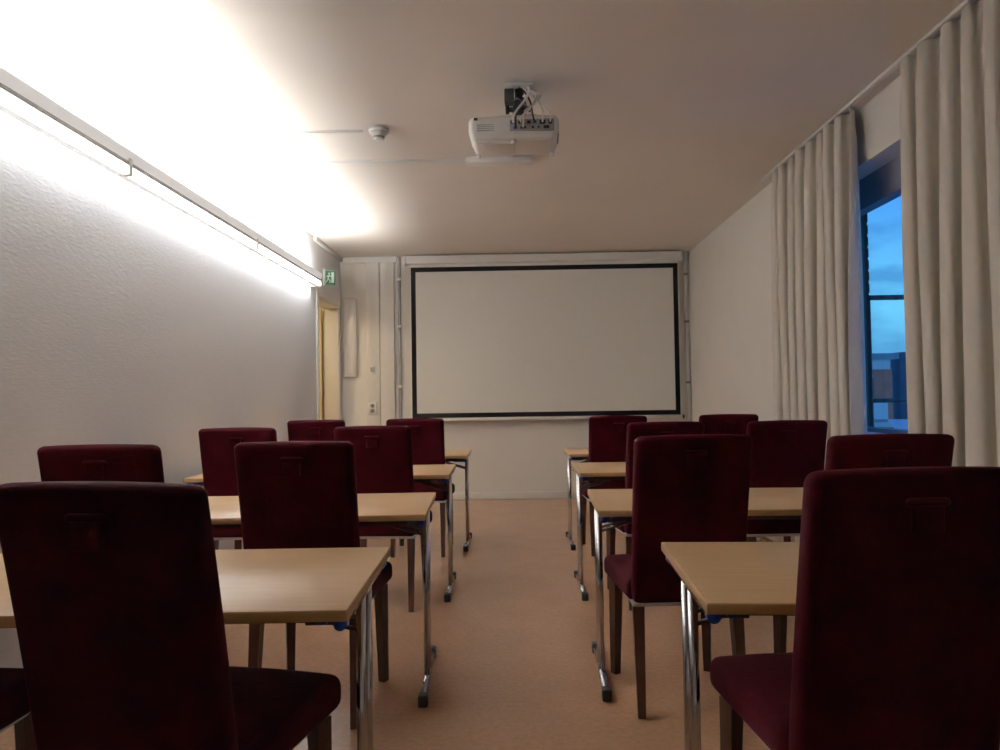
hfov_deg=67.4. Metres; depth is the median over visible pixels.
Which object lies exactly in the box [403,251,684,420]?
projection screen
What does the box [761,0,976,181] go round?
rail
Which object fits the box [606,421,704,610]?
upholstered chair
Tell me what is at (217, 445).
upholstered chair
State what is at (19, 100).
wall light
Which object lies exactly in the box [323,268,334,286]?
exit sign
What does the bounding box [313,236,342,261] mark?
trim
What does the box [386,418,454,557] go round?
upholstered chair
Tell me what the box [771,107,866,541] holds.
curtain
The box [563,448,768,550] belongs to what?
folding table
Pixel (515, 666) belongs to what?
floor
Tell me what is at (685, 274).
cable conduit
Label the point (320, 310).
door frame
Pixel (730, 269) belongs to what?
wall
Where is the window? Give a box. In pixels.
[859,155,907,433]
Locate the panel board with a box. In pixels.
[343,298,357,377]
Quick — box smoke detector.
[369,126,388,141]
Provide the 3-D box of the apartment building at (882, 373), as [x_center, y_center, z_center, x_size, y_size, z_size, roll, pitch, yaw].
[17.168,6.659,42.960,5.900,15.100,13.750,-1,-2,1]
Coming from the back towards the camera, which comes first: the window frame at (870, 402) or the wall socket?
the wall socket
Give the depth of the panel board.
8.69 m
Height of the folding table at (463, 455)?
0.735 m
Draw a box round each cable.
[186,130,362,135]
[223,106,531,166]
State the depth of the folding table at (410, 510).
3.08 m
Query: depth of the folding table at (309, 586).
1.82 m
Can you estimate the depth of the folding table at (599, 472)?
4.53 m
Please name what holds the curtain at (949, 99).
hanging from the rail
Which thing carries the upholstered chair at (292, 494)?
on the floor
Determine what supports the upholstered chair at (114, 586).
on the floor
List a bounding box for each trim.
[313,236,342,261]
[344,256,396,425]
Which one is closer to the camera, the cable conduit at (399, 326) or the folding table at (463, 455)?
the folding table at (463, 455)
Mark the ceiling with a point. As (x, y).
(672, 115)
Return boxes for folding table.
[0,547,389,749]
[183,464,455,601]
[208,492,436,707]
[445,449,471,551]
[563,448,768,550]
[571,462,824,600]
[588,488,802,701]
[661,542,799,749]
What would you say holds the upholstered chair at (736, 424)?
on the floor
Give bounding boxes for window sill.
[867,432,886,433]
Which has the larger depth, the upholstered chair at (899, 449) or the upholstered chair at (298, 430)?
the upholstered chair at (298, 430)
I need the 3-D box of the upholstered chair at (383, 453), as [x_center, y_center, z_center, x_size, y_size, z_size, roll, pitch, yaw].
[-0.666,0.795,4.328,0.468,1.027,0.634,-1,-2,4]
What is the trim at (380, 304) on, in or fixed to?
attached to the wall at (506, 455)
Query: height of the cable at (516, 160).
0.045 m
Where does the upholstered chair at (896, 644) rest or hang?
on the floor
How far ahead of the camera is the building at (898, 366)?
375.01 m
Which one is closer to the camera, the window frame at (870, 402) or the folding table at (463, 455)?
the window frame at (870, 402)
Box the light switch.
[369,366,374,373]
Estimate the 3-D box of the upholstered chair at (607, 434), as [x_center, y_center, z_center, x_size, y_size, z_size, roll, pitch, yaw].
[0.852,0.814,5.682,0.468,1.027,0.634,-1,-2,-2]
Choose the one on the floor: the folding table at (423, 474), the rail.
the folding table at (423, 474)
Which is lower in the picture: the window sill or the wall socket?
the window sill
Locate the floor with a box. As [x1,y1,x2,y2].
[0,498,999,749]
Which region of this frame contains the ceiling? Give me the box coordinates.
[22,0,979,257]
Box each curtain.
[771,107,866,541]
[899,0,999,466]
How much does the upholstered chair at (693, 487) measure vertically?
1.027 m
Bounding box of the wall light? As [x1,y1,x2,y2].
[0,66,321,286]
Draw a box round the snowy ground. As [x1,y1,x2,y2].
[892,419,907,429]
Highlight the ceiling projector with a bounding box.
[469,82,558,158]
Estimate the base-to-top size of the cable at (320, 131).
0.014 m
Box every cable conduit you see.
[397,256,402,418]
[683,251,690,420]
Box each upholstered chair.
[0,481,340,749]
[0,668,36,749]
[37,444,164,482]
[198,427,276,549]
[234,441,391,729]
[287,420,344,440]
[334,425,431,611]
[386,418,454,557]
[582,415,646,555]
[604,434,752,718]
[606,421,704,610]
[699,414,758,541]
[710,466,999,749]
[746,420,827,541]
[773,433,954,652]
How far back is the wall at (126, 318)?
3.87 m
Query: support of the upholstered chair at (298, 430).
on the floor
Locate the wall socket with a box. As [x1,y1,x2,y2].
[368,402,376,413]
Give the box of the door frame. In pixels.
[316,289,341,419]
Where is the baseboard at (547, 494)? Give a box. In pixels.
[453,491,576,499]
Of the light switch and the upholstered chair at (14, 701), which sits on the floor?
the upholstered chair at (14, 701)
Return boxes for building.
[872,353,898,427]
[890,352,907,418]
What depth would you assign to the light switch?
8.67 m
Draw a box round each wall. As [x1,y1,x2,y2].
[0,0,341,667]
[319,252,691,492]
[688,76,900,420]
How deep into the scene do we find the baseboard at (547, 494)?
8.64 m
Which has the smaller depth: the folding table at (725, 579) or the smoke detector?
the folding table at (725, 579)
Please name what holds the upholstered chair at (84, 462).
on the floor
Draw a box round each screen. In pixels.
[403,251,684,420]
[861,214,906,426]
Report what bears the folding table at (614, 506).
on the floor
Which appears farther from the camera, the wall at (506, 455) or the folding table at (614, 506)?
the wall at (506, 455)
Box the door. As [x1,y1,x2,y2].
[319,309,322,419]
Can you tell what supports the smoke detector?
attached to the ceiling

